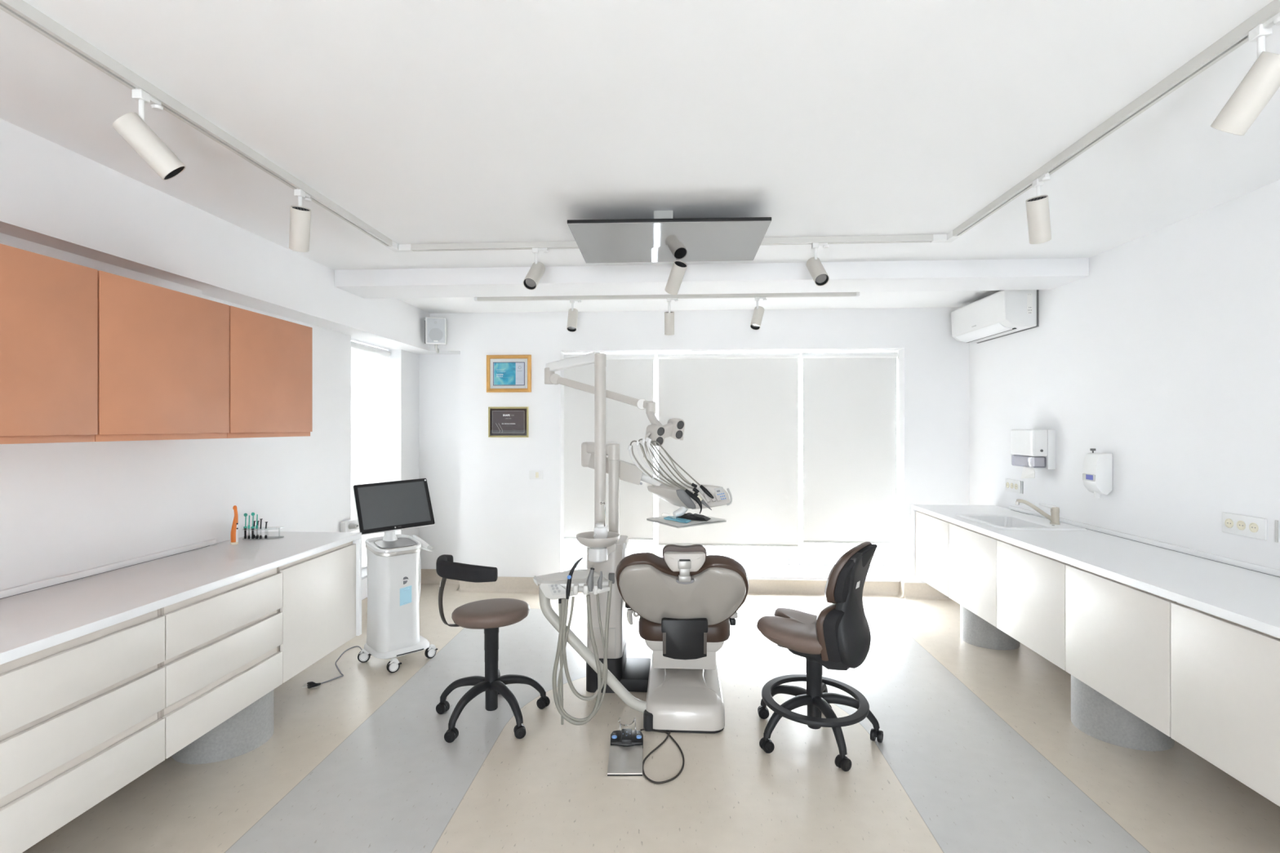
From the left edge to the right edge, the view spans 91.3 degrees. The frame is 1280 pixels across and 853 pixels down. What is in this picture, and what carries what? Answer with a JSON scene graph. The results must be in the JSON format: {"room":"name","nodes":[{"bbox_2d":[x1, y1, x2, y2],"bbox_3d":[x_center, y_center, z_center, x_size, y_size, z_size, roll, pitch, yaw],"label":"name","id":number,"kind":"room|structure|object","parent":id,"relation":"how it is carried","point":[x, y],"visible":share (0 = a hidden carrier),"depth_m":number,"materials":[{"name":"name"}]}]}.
{"room":"dental clinic","nodes":[
{"label":"dental clinic","id":0,"kind":"room"},
{"bbox_2d":[0,294,418,599],"bbox_3d":[-2.438,0.230,1.844,0.200,2.500,8.580,0,0,4],"label":"wall","id":1,"kind":"structure","parent":0,"point":[66,508],"depth_m":3.13,"materials":[{"name":"paint"}]},
{"bbox_2d":[0,243,97,444],"bbox_3d":[-2.031,-0.222,1.700,0.625,0.540,0.576,0,0,4],"label":"upper cabinet","id":2,"kind":"object","parent":1,"relation":"attached to","point":[49,305],"visible":1,"depth_m":1.81,"materials":[{"name":"laminate"}]},
{"bbox_2d":[0,608,164,852],"bbox_3d":[-2.030,0.935,1.964,0.559,0.561,0.675,0,0,4],"label":"drawer cabinet","id":3,"kind":"object","parent":1,"relation":"attached to","point":[81,721],"visible":0.88,"depth_m":1.95,"materials":[{"name":"beige laminate"}]},
{"bbox_2d":[0,232,201,297],"bbox_3d":[-2.395,-0.591,0.340,0.072,0.178,5.583,0,0,4],"label":"trim","id":4,"kind":"structure","parent":1,"relation":"attached to","point":[8,240],"depth_m":2.54,"materials":[{"name":"paint"}]},
{"bbox_2d":[94,270,229,441],"bbox_3d":[-1.996,-0.222,2.276,0.625,0.540,0.576,0,0,4],"label":"upper cabinet","id":5,"kind":"object","parent":1,"relation":"attached to","point":[163,353],"visible":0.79,"depth_m":2.19,"materials":[{"name":"laminate"}]},
{"bbox_2d":[160,567,282,759],"bbox_3d":[-1.988,0.935,2.639,0.559,0.561,0.675,0,0,4],"label":"drawer cabinet","id":6,"kind":"object","parent":1,"relation":"attached to","point":[223,655],"visible":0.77,"depth_m":2.55,"materials":[{"name":"beige laminate"}]},
{"bbox_2d":[0,118,460,354],"bbox_3d":[-2.201,-0.860,1.734,0.687,0.360,8.390,0,0,4],"label":"ceiling beam","id":7,"kind":"structure","parent":1,"relation":"attached to","point":[53,195],"depth_m":2.78,"materials":[{"name":"paint"}]},
{"bbox_2d":[226,305,312,438],"bbox_3d":[-1.960,-0.222,2.851,0.625,0.540,0.576,0,0,4],"label":"upper cabinet","id":8,"kind":"object","parent":1,"relation":"attached to","point":[271,357],"visible":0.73,"depth_m":2.79,"materials":[{"name":"laminate"}]},
{"bbox_2d":[263,537,361,683],"bbox_3d":[-1.946,0.934,3.329,0.596,0.564,0.703,0,0,4],"label":"base cabinet","id":9,"kind":"object","parent":1,"relation":"attached to","point":[318,609],"depth_m":3.26,"materials":[{"name":"beige laminate"}]},
{"bbox_2d":[340,518,358,532],"bbox_3d":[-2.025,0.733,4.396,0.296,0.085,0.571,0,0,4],"label":"wall socket","id":10,"kind":"object","parent":1,"relation":"attached to","point":[351,525],"visible":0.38,"depth_m":4.34,"materials":[{"name":"white plastic"}]},
{"bbox_2d":[361,567,367,579],"bbox_3d":[-2.201,1.169,5.109,0.170,0.019,0.846,0,0,4],"label":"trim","id":11,"kind":"structure","parent":1,"relation":"attached to","point":[364,571],"depth_m":4.94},
{"bbox_2d":[351,341,391,568],"bbox_3d":[-2.248,0.254,5.114,0.054,1.842,0.821,0,0,4],"label":"roller blind","id":12,"kind":"object","parent":1,"relation":"attached to","point":[369,364],"visible":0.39,"depth_m":5.18,"materials":[{"name":"fabric"}]},
{"bbox_2d":[361,583,421,621],"bbox_3d":[-2.321,1.412,1.732,0.046,0.134,8.370,0,0,4],"label":"baseboard","id":13,"kind":"structure","parent":1,"relation":"attached to","point":[364,602],"depth_m":4.86,"materials":[{"name":"beige plastic"}]},
{"bbox_2d":[0,0,1279,313],"bbox_3d":[0.118,-1.070,1.646,5.527,0.100,8.900,0,0,4],"label":"ceiling","id":14,"kind":"structure","parent":0,"point":[426,122],"depth_m":2.06,"materials":[{"name":"paint"}]},
{"bbox_2d":[0,0,1279,252],"bbox_3d":[0.040,-1.003,1.826,3.062,0.034,3.250,0,0,4],"label":"track","id":15,"kind":"object","parent":14,"relation":"attached to","point":[20,10],"visible":0.95,"depth_m":2.10,"materials":[{"name":"white metal"}]},
{"bbox_2d":[111,87,186,180],"bbox_3d":[-1.463,-0.872,1.869,0.172,0.259,0.094,0,0,-38],"label":"track spotlight","id":16,"kind":"object","parent":15,"relation":"hanging from","point":[132,127],"visible":0.99,"depth_m":1.84,"materials":[{"name":"white plastic"}]},
{"bbox_2d":[288,187,311,252],"bbox_3d":[-1.427,-0.869,2.626,0.086,0.266,0.150,0,0,-27],"label":"track spotlight","id":17,"kind":"object","parent":15,"relation":"hanging from","point":[300,215],"visible":1,"depth_m":2.60,"materials":[{"name":"white plastic"}]},
{"bbox_2d":[523,247,548,289],"bbox_3d":[-0.567,-0.874,3.447,0.107,0.257,0.175,0,0,14],"label":"track spotlight","id":18,"kind":"object","parent":15,"relation":"hanging from","point":[537,269],"visible":1,"depth_m":3.42,"materials":[{"name":"white plastic"}]},
{"bbox_2d":[664,260,687,294],"bbox_3d":[0.210,-0.866,3.448,0.102,0.272,0.173,0,0,-22],"label":"track spotlight","id":19,"kind":"object","parent":15,"relation":"hanging from","point":[677,271],"visible":0.81,"depth_m":3.41,"materials":[{"name":"white plastic"}]},
{"bbox_2d":[674,261,686,266],"bbox_3d":[0.218,-0.875,3.392,0.068,0.052,0.058,0,0,4],"label":"spotlight","id":20,"kind":"object","parent":19,"relation":"in","point":[677,264],"depth_m":3.39,"materials":[{"name":"black metal"}]},
{"bbox_2d":[806,242,829,286],"bbox_3d":[0.960,-0.874,3.355,0.114,0.257,0.174,0,0,4],"label":"track spotlight","id":21,"kind":"object","parent":15,"relation":"hanging from","point":[816,269],"visible":1,"depth_m":3.33,"materials":[{"name":"white plastic"}]},
{"bbox_2d":[1025,172,1051,244],"bbox_3d":[1.598,-0.869,2.509,0.085,0.266,0.150,0,0,34],"label":"track spotlight","id":22,"kind":"object","parent":15,"relation":"hanging from","point":[1037,210],"visible":0.99,"depth_m":2.49,"materials":[{"name":"white plastic"}]},
{"bbox_2d":[1026,196,1046,201],"bbox_3d":[1.573,-0.897,2.479,0.068,0.040,0.066,0,0,4],"label":"spotlight","id":23,"kind":"object","parent":22,"relation":"in","point":[1034,198],"depth_m":2.48,"materials":[{"name":"black metal"}]},
{"bbox_2d":[1210,12,1279,135],"bbox_3d":[1.532,-0.872,1.565,0.076,0.261,0.169,0,0,-14],"label":"track spotlight","id":24,"kind":"object","parent":15,"relation":"hanging from","point":[1261,82],"visible":1,"depth_m":1.54,"materials":[{"name":"white plastic"}]},
{"bbox_2d":[474,292,859,301],"bbox_3d":[0.180,-1.004,4.828,2.961,0.033,0.038,0,0,4],"label":"track","id":25,"kind":"object","parent":14,"relation":"attached to","point":[815,294],"visible":0.76,"depth_m":4.81,"materials":[{"name":"grey plastic"}]},
{"bbox_2d":[566,299,581,332],"bbox_3d":[-0.509,-0.869,4.871,0.108,0.267,0.144,0,0,4],"label":"track spotlight","id":26,"kind":"object","parent":25,"relation":"hanging from","point":[572,318],"visible":1,"depth_m":4.85,"materials":[{"name":"white plastic"}]},
{"bbox_2d":[664,297,678,335],"bbox_3d":[0.244,-0.854,4.850,0.108,0.296,0.124,0,0,4],"label":"track spotlight","id":27,"kind":"object","parent":25,"relation":"hanging from","point":[668,316],"visible":1,"depth_m":4.82,"materials":[{"name":"white plastic"}]},
{"bbox_2d":[750,297,766,329],"bbox_3d":[0.896,-0.869,4.780,0.149,0.266,0.102,0,0,-39],"label":"track spotlight","id":28,"kind":"object","parent":25,"relation":"hanging from","point":[758,312],"visible":1,"depth_m":4.76,"materials":[{"name":"white plastic"}]},
{"bbox_2d":[567,210,771,262],"bbox_3d":[0.145,-0.961,3.145,0.929,0.117,0.648,0,0,4],"label":"screen","id":29,"kind":"object","parent":14,"relation":"attached to","point":[663,237],"visible":1,"depth_m":3.04,"materials":[{"name":"black plastic"}]},
{"bbox_2d":[22,584,1279,852],"bbox_3d":[0.115,1.540,1.586,5.527,0.120,8.780,0,0,4],"label":"floor","id":30,"kind":"structure","parent":0,"point":[981,750],"depth_m":2.65,"materials":[{"name":"plastic"}]},
{"bbox_2d":[171,689,274,764],"bbox_3d":[-1.952,1.348,2.941,0.400,0.264,0.400,0,0,4],"label":"pedestal","id":31,"kind":"object","parent":30,"relation":"on","point":[249,729],"visible":0.38,"depth_m":2.80,"materials":[{"name":"grey plastic"}]},
{"bbox_2d":[302,645,364,688],"bbox_3d":[-1.817,1.442,3.856,0.211,0.078,0.671,0,0,-4],"label":"power cord","id":32,"kind":"object","parent":30,"relation":"on","point":[311,684],"visible":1,"depth_m":3.62,"materials":[{"name":"grey plastic"}]},
{"bbox_2d":[352,478,437,673],"bbox_3d":[-1.543,0.910,3.951,0.380,1.140,0.458,0,0,32],"label":"cart","id":33,"kind":"object","parent":30,"relation":"on","point":[393,631],"visible":0.99,"depth_m":3.86,"materials":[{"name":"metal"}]},
{"bbox_2d":[352,478,435,535],"bbox_3d":[-1.552,0.499,3.957,0.464,0.318,0.160,0,0,-34],"label":"monitor","id":34,"kind":"object","parent":33,"relation":"on","point":[387,507],"depth_m":3.94,"materials":[{"name":"black plastic"}]},
{"bbox_2d":[373,537,416,549],"bbox_3d":[-1.526,0.730,3.908,0.225,0.029,0.190,0,0,-43],"label":"steel tray","id":35,"kind":"object","parent":33,"relation":"on","point":[383,543],"depth_m":3.89,"materials":[{"name":"grey metal"}]},
{"bbox_2d":[412,534,434,602],"bbox_3d":[-1.401,1.014,4.019,0.203,0.614,0.042,0,0,35],"label":"scanner","id":36,"kind":"object","parent":33,"relation":"attached to","point":[424,544],"visible":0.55,"depth_m":4.03,"materials":[{"name":"white plastic"}]},
{"bbox_2d":[435,554,550,742],"bbox_3d":[-0.767,1.071,3.199,0.571,0.819,0.570,0,0,4],"label":"stool","id":37,"kind":"object","parent":30,"relation":"on","point":[487,615],"visible":1,"depth_m":3.09,"materials":[{"name":"grey plastic"}]},
{"bbox_2d":[576,352,650,693],"bbox_3d":[-0.138,0.533,3.507,0.378,1.895,0.616,0,0,4],"label":"dental unit column","id":38,"kind":"object","parent":30,"relation":"on","point":[606,549],"visible":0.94,"depth_m":3.49,"materials":[{"name":"white plastic"}]},
{"bbox_2d":[544,351,599,394],"label":"mechanical arm","id":39,"kind":"object","parent":38,"relation":"attached to","point":[550,377],"depth_m":3.99,"materials":[{"name":"white plastic"}]},
{"bbox_2d":[576,531,619,547],"bbox_3d":[-0.222,0.606,3.320,0.232,0.062,0.232,0,0,4],"label":"bowl","id":40,"kind":"object","parent":38,"relation":"on","point":[589,539],"depth_m":3.27,"materials":[{"name":"white ceramic"}]},
{"bbox_2d":[588,543,615,562],"bbox_3d":[-0.202,0.674,3.394,0.136,0.078,0.254,0,0,4],"label":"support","id":41,"kind":"object","parent":38,"relation":"on","point":[602,554],"depth_m":3.28,"materials":[{"name":"white plastic"}]},
{"bbox_2d":[605,390,684,453],"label":"light","id":42,"kind":"object","parent":38,"relation":"attached to","point":[660,433],"depth_m":3.73,"materials":[{"name":"white plastic"}]},
{"bbox_2d":[581,437,732,528],"bbox_3d":[0.048,0.306,3.765,1.059,0.489,0.464,0,0,33],"label":"console","id":43,"kind":"object","parent":38,"relation":"attached to","point":[686,495],"visible":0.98,"depth_m":3.60,"materials":[{"name":"beige plastic"}]},
{"bbox_2d":[672,506,688,517],"bbox_3d":[0.233,0.484,3.597,0.089,0.069,0.048,0,0,-12],"label":"cup","id":44,"kind":"object","parent":43,"relation":"on","point":[681,511],"depth_m":3.58,"materials":[{"name":"white plastic"}]},
{"bbox_2d":[646,513,726,528],"bbox_3d":[0.264,0.538,3.622,0.380,0.005,0.342,0,0,-34],"label":"tray","id":45,"kind":"object","parent":43,"relation":"on","point":[661,519],"visible":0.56,"depth_m":3.57,"materials":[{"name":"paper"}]},
{"bbox_2d":[661,512,690,523],"bbox_3d":[0.186,0.532,3.653,0.105,0.012,0.374,0,0,-25],"label":"face mask","id":46,"kind":"object","parent":45,"relation":"on","point":[669,517],"visible":0.99,"depth_m":3.59,"materials":[{"name":"paper"}]},
{"bbox_2d":[675,512,711,520],"bbox_3d":[0.327,0.523,3.666,0.140,0.027,0.250,0,0,-42],"label":"gloves","id":47,"kind":"object","parent":45,"relation":"on","point":[690,516],"visible":0.84,"depth_m":3.62,"materials":[{"name":"black rubber"}]},
{"bbox_2d":[607,717,684,784],"bbox_3d":[0.028,1.432,2.818,0.344,0.096,0.456,0,0,4],"label":"foot pedal","id":48,"kind":"object","parent":30,"relation":"on","point":[625,754],"visible":1,"depth_m":2.79,"materials":[{"name":"metal"}]},
{"bbox_2d":[615,544,748,733],"bbox_3d":[0.268,1.026,3.941,0.671,0.908,2.017,0,0,4],"label":"dental chair","id":49,"kind":"object","parent":30,"relation":"on","point":[687,600],"visible":1,"depth_m":3.08,"materials":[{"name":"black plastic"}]},
{"bbox_2d":[533,557,646,725],"bbox_3d":[-0.270,1.011,3.067,0.413,0.814,0.505,0,0,45],"label":"holder","id":50,"kind":"object","parent":49,"relation":"attached to","point":[562,585],"visible":1,"depth_m":2.92,"materials":[{"name":"grey plastic"}]},
{"bbox_2d":[535,568,609,593],"bbox_3d":[-0.300,0.756,3.029,0.330,0.022,0.396,0,0,-32],"label":"tray","id":51,"kind":"object","parent":50,"relation":"on","point":[554,583],"depth_m":2.92,"materials":[{"name":"white plastic"}]},
{"bbox_2d":[615,552,748,626],"bbox_3d":[0.213,0.829,3.157,0.658,0.420,0.311,0,0,4],"label":"backrest cushion","id":52,"kind":"object","parent":49,"relation":"on","point":[645,582],"depth_m":3.06,"materials":[{"name":"beige plastic"}]},
{"bbox_2d":[638,616,730,642],"bbox_3d":[0.258,1.086,3.691,0.495,0.118,0.800,0,0,4],"label":"seat cushion","id":53,"kind":"object","parent":49,"relation":"on","point":[649,631],"depth_m":3.30,"materials":[{"name":"brown leather"}]},
{"bbox_2d":[662,544,706,561],"bbox_3d":[0.215,0.631,3.027,0.214,0.119,0.067,0,0,4],"label":"cushion","id":54,"kind":"object","parent":49,"relation":"on","point":[668,548],"depth_m":3.00,"materials":[{"name":"brown leather"}]},
{"bbox_2d":[756,542,883,771],"bbox_3d":[0.850,1.005,2.972,0.592,0.950,0.598,0,0,4],"label":"chair","id":55,"kind":"object","parent":30,"relation":"on","point":[838,637],"visible":1,"depth_m":2.83,"materials":[{"name":"grey plastic"}]},
{"bbox_2d":[815,603,836,661],"bbox_3d":[0.919,0.932,2.920,0.080,0.249,0.372,0,0,36],"label":"cushion","id":56,"kind":"object","parent":55,"relation":"on","point":[825,635],"depth_m":2.78,"materials":[{"name":"brown leather"}]},
{"bbox_2d":[824,542,871,603],"bbox_3d":[0.974,0.665,2.879,0.151,0.270,0.355,0,0,36],"label":"cushion","id":57,"kind":"object","parent":55,"relation":"on","point":[846,580],"depth_m":2.77,"materials":[{"name":"brown leather"}]},
{"bbox_2d":[960,604,1019,650],"bbox_3d":[2.411,1.331,4.319,0.360,0.298,0.360,0,0,4],"label":"pedestal","id":58,"kind":"object","parent":30,"relation":"on","point":[975,630],"visible":0.45,"depth_m":4.19,"materials":[{"name":"grey plastic"}]},
{"bbox_2d":[1071,675,1174,751],"bbox_3d":[2.343,1.331,3.051,0.400,0.298,0.400,0,0,4],"label":"pedestal","id":59,"kind":"object","parent":30,"relation":"on","point":[1093,713],"visible":0.45,"depth_m":2.92,"materials":[{"name":"grey plastic"}]},
{"bbox_3d":[-2.039,1.348,1.529,0.400,0.264,0.400,0,0,4],"label":"pedestal","id":60,"kind":"object","parent":30,"relation":"on","visible":0},
{"bbox_3d":[-2.072,0.936,1.289,0.559,0.561,0.675,0,0,4],"label":"cabinet","id":61,"kind":"object","parent":60,"relation":"on","visible":0},
{"bbox_2d":[0,531,361,664],"bbox_3d":[-2.009,0.622,2.315,0.596,0.060,2.734,0,0,4],"label":"countertop","id":62,"kind":"structure","parent":61,"relation":"on","point":[39,615],"depth_m":2.44,"materials":[{"name":"grey"}]},
{"bbox_2d":[230,505,238,544],"bbox_3d":[-2.136,0.518,3.298,0.040,0.204,0.037,0,0,4],"label":"light","id":63,"kind":"object","parent":62,"relation":"on","point":[234,530],"visible":1,"depth_m":3.29,"materials":[{"name":"orange plastic"}]},
{"bbox_3d":[-2.093,0.592,3.466,0.194,0.056,0.112,0,0,4],"label":"rack","id":64,"kind":"object","parent":62,"relation":"on","visible":0},
{"bbox_2d":[243,513,247,538],"bbox_3d":[-2.165,0.545,3.437,0.021,0.140,0.017,0,0,4],"label":"syringe","id":65,"kind":"object","parent":64,"relation":"in","point":[245,527],"visible":1,"depth_m":3.43,"materials":[{"name":"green plastic"}]},
{"bbox_2d":[247,515,250,538],"bbox_3d":[-2.145,0.552,3.433,0.015,0.128,0.015,0,0,4],"label":"syringe","id":66,"kind":"object","parent":64,"relation":"in","point":[248,526],"visible":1,"depth_m":3.43,"materials":[{"name":"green plastic"}]},
{"bbox_2d":[250,512,254,538],"bbox_3d":[-2.121,0.543,3.430,0.021,0.145,0.017,0,0,4],"label":"syringe","id":67,"kind":"object","parent":64,"relation":"in","point":[252,527],"visible":1,"depth_m":3.43,"materials":[{"name":"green plastic"}]},
{"bbox_2d":[255,514,257,538],"bbox_3d":[-2.101,0.549,3.431,0.015,0.134,0.015,0,0,4],"label":"syringe","id":68,"kind":"object","parent":64,"relation":"in","point":[256,526],"visible":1,"depth_m":3.43,"materials":[{"name":"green plastic"}]},
{"bbox_2d":[259,518,262,538],"bbox_3d":[-2.082,0.561,3.437,0.017,0.108,0.015,0,0,4],"label":"syringe","id":69,"kind":"object","parent":64,"relation":"in","point":[260,536],"visible":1,"depth_m":3.43,"materials":[{"name":"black plastic"}]},
{"bbox_2d":[264,521,267,538],"bbox_3d":[-2.058,0.570,3.445,0.017,0.090,0.015,0,0,4],"label":"syringe","id":70,"kind":"object","parent":64,"relation":"in","point":[265,535],"visible":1,"depth_m":3.44,"materials":[{"name":"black plastic"}]},
{"bbox_3d":[2.245,1.331,1.464,0.400,0.298,0.400,0,0,4],"label":"pedestal","id":71,"kind":"object","parent":30,"relation":"on","visible":0},
{"bbox_3d":[2.246,0.918,1.293,0.597,0.528,0.710,0,0,4],"label":"base cabinet","id":72,"kind":"object","parent":71,"relation":"on","visible":0},
{"bbox_2d":[911,504,1279,638],"bbox_3d":[2.348,0.622,2.943,0.634,0.060,4.020,0,0,4],"label":"countertop","id":73,"kind":"structure","parent":72,"relation":"on","point":[1247,594],"depth_m":2.78,"materials":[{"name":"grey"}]},
{"bbox_2d":[956,513,1086,530],"bbox_3d":[2.435,0.692,4.047,0.500,0.167,0.620,0,0,4],"label":"sink","id":74,"kind":"object","parent":73,"relation":"in","point":[1001,522],"visible":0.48,"depth_m":4.13,"materials":[{"name":"ceramic"}]},
{"bbox_2d":[1015,499,1060,524],"bbox_3d":[2.505,0.535,3.946,0.243,0.148,0.054,0,0,24],"label":"faucet","id":75,"kind":"object","parent":73,"relation":"on","point":[1054,517],"visible":1,"depth_m":3.91,"materials":[{"name":"metal"}]},
{"bbox_2d":[418,306,968,582],"bbox_3d":[0.371,0.230,5.736,4.927,2.500,0.465,0,0,4],"label":"wall","id":76,"kind":"structure","parent":0,"point":[487,510],"depth_m":5.58,"materials":[{"name":"paint"}]},
{"bbox_2d":[424,316,446,353],"bbox_3d":[-1.800,-0.800,5.516,0.183,0.303,0.223,0,0,-14],"label":"wall speaker","id":77,"kind":"object","parent":76,"relation":"attached to","point":[435,328],"visible":1,"depth_m":5.42,"materials":[{"name":"white plastic"}]},
{"bbox_2d":[426,318,444,342],"bbox_3d":[-1.767,-0.830,5.420,0.148,0.210,0.020,0,0,-14],"label":"grille","id":78,"kind":"object","parent":77,"relation":"attached to","point":[435,326],"depth_m":5.41,"materials":[{"name":"white plastic"}]},
{"bbox_2d":[488,406,528,437],"bbox_3d":[-1.175,-0.039,5.587,0.363,0.273,0.022,0,0,4],"label":"framed certificate","id":79,"kind":"object","parent":76,"relation":"attached to","point":[503,421],"visible":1,"depth_m":5.59,"materials":[{"name":"black paper"}]},
{"bbox_2d":[486,355,531,392],"bbox_3d":[-1.172,-0.473,5.587,0.405,0.333,0.022,0,0,4],"label":"framed certificate","id":80,"kind":"object","parent":76,"relation":"attached to","point":[504,373],"visible":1,"depth_m":5.59,"materials":[{"name":"paper"}]},
{"bbox_2d":[528,470,542,479],"bbox_3d":[-0.925,0.432,5.576,0.123,0.078,0.013,0,0,4],"label":"light switch","id":81,"kind":"object","parent":76,"relation":"attached to","point":[532,474],"visible":1,"depth_m":5.57,"materials":[{"name":"white plastic"}]},
{"bbox_2d":[566,354,655,568],"bbox_3d":[-0.274,0.328,5.808,0.834,2.005,0.160,0,0,4],"label":"window","id":82,"kind":"structure","parent":76,"relation":"in","point":[572,557],"depth_m":5.80,"materials":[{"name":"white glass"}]},
{"bbox_2d":[564,351,654,540],"bbox_3d":[-0.295,0.178,5.724,0.860,1.707,0.070,0,0,4],"label":"roller blind","id":83,"kind":"object","parent":82,"relation":"attached to","point":[630,375],"visible":0.52,"depth_m":5.71,"materials":[{"name":"fabric"}]},
{"bbox_2d":[420,568,953,600],"bbox_3d":[0.363,1.412,5.608,4.927,0.134,0.301,0,0,4],"label":"baseboard","id":84,"kind":"structure","parent":76,"relation":"attached to","point":[908,591],"depth_m":5.56,"materials":[{"name":"beige plastic"}]},
{"bbox_2d":[655,353,794,572],"bbox_3d":[0.776,0.334,5.776,1.270,2.018,0.095,0,0,4],"label":"window","id":85,"kind":"structure","parent":76,"relation":"in","point":[789,566],"depth_m":5.75,"materials":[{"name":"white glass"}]},
{"bbox_2d":[657,351,799,546],"bbox_3d":[0.793,0.202,5.657,1.274,1.753,0.070,0,0,4],"label":"roller blind","id":86,"kind":"object","parent":85,"relation":"attached to","point":[739,411],"visible":0.99,"depth_m":5.63,"materials":[{"name":"fabric"}]},
{"bbox_2d":[800,358,800,541],"bbox_3d":[1.432,0.214,5.582,0.006,1.639,0.006,0,0,4],"label":"chain","id":87,"kind":"object","parent":86,"relation":"hanging from","point":[800,358],"visible":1,"depth_m":5.58,"materials":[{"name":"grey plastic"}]},
{"bbox_2d":[564,568,901,582],"bbox_3d":[0.796,1.345,5.662,2.988,0.030,0.200,0,0,4],"label":"trim","id":88,"kind":"structure","parent":76,"relation":"attached to","point":[776,575],"depth_m":5.55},
{"bbox_2d":[794,359,893,573],"bbox_3d":[1.853,0.328,5.726,0.886,2.005,0.061,0,0,4],"label":"window","id":89,"kind":"structure","parent":76,"relation":"in","point":[886,566],"depth_m":5.71,"materials":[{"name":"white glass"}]},
{"bbox_2d":[800,350,898,543],"bbox_3d":[1.867,0.183,5.590,0.845,1.716,0.070,0,0,4],"label":"roller blind","id":90,"kind":"object","parent":89,"relation":"attached to","point":[850,399],"visible":0.99,"depth_m":5.58,"materials":[{"name":"fabric"}]},
{"bbox_2d":[968,179,1279,569],"bbox_3d":[2.679,0.230,1.528,0.200,2.500,8.580,0,0,4],"label":"wall","id":91,"kind":"structure","parent":0,"point":[1163,359],"depth_m":3.23,"materials":[{"name":"paint"}]},
{"bbox_2d":[334,257,1088,298],"bbox_3d":[0.375,-0.976,4.123,4.720,0.129,0.384,0,0,4],"label":"beam","id":92,"kind":"structure","parent":91,"relation":"attached to","point":[1010,273],"depth_m":3.98,"materials":[{"name":"paint"}]},
{"bbox_2d":[911,508,951,596],"bbox_3d":[2.453,0.917,4.630,0.634,0.530,0.639,0,0,4],"label":"base cabinet","id":93,"kind":"object","parent":91,"relation":"attached to","point":[931,533],"depth_m":4.63,"materials":[{"name":"beige laminate"}]},
{"bbox_2d":[948,523,999,627],"bbox_3d":[2.412,0.918,3.984,0.597,0.528,0.652,0,0,4],"label":"base cabinet","id":94,"kind":"object","parent":91,"relation":"attached to","point":[972,554],"visible":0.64,"depth_m":3.96,"materials":[{"name":"beige laminate"}]},
{"bbox_2d":[951,289,1039,343],"bbox_3d":[2.665,-0.829,4.761,0.228,0.282,0.873,0,0,4],"label":"air conditioner","id":95,"kind":"object","parent":91,"relation":"attached to","point":[1001,313],"visible":0.94,"depth_m":4.51,"materials":[{"name":"white plastic"}]},
{"bbox_2d":[955,322,1016,342],"bbox_3d":[2.619,-0.712,4.774,0.106,0.048,0.741,0,0,4],"label":"air vent","id":96,"kind":"object","parent":95,"relation":"attached to","point":[989,329],"depth_m":4.73,"materials":[{"name":"white plastic"}]},
{"bbox_2d":[1005,478,1021,493],"bbox_3d":[2.764,0.438,4.623,0.012,0.090,0.203,0,0,4],"label":"socket plate","id":97,"kind":"object","parent":91,"relation":"attached to","point":[1014,486],"visible":1,"depth_m":4.62,"materials":[{"name":"white plastic"}]},
{"bbox_2d":[996,539,1069,671],"bbox_3d":[2.372,0.918,3.332,0.597,0.528,0.652,0,0,4],"label":"base cabinet","id":98,"kind":"object","parent":91,"relation":"attached to","point":[1031,585],"visible":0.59,"depth_m":3.30,"materials":[{"name":"beige laminate"}]},
{"bbox_2d":[1010,429,1055,478],"bbox_3d":[2.680,0.190,4.280,0.142,0.340,0.306,0,0,4],"label":"paper towel dispenser","id":99,"kind":"object","parent":91,"relation":"attached to","point":[1030,447],"visible":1,"depth_m":4.17,"materials":[{"name":"white plastic"}]},
{"bbox_2d":[1082,448,1112,497],"bbox_3d":[2.660,0.273,3.643,0.098,0.288,0.120,0,0,4],"label":"soap dispenser","id":100,"kind":"object","parent":91,"relation":"attached to","point":[1097,475],"visible":1,"depth_m":3.59,"materials":[{"name":"white plastic"}]},
{"bbox_2d":[1065,564,1176,737],"bbox_3d":[2.332,0.918,2.682,0.597,0.528,0.646,0,0,4],"label":"base cabinet","id":101,"kind":"object","parent":91,"relation":"attached to","point":[1117,634],"visible":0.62,"depth_m":2.65,"materials":[{"name":"beige laminate"}]},
{"bbox_2d":[1170,602,1279,806],"bbox_3d":[2.290,0.918,2.004,0.597,0.528,0.710,0,0,4],"label":"base cabinet","id":102,"kind":"object","parent":91,"relation":"attached to","point":[1225,674],"visible":0.83,"depth_m":2.13,"materials":[{"name":"beige laminate"}]},
{"bbox_2d":[1222,511,1266,540],"bbox_3d":[2.647,0.434,2.738,0.012,0.091,0.214,0,0,4],"label":"socket plate","id":103,"kind":"object","parent":91,"relation":"attached to","point":[1232,523],"visible":1,"depth_m":2.73,"materials":[{"name":"white plastic"}]},
{"bbox_2d":[1275,520,1278,542],"bbox_3d":[2.643,0.435,2.598,0.006,0.090,0.012,0,0,4],"label":"wall slot","id":104,"kind":"object","parent":91,"relation":"attached to","point":[1276,521],"visible":1,"depth_m":2.60,"materials":[{"name":"grey plastic"}]},
{"label":"outside","id":105,"kind":"structure","parent":0,"visible":0},
{"bbox_2d":[577,477,881,564],"bbox_3d":[0.866,1.855,13.998,28.000,0.150,15.950,0,0,4],"label":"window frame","id":106,"kind":"structure","parent":105,"point":[810,553],"depth_m":8.92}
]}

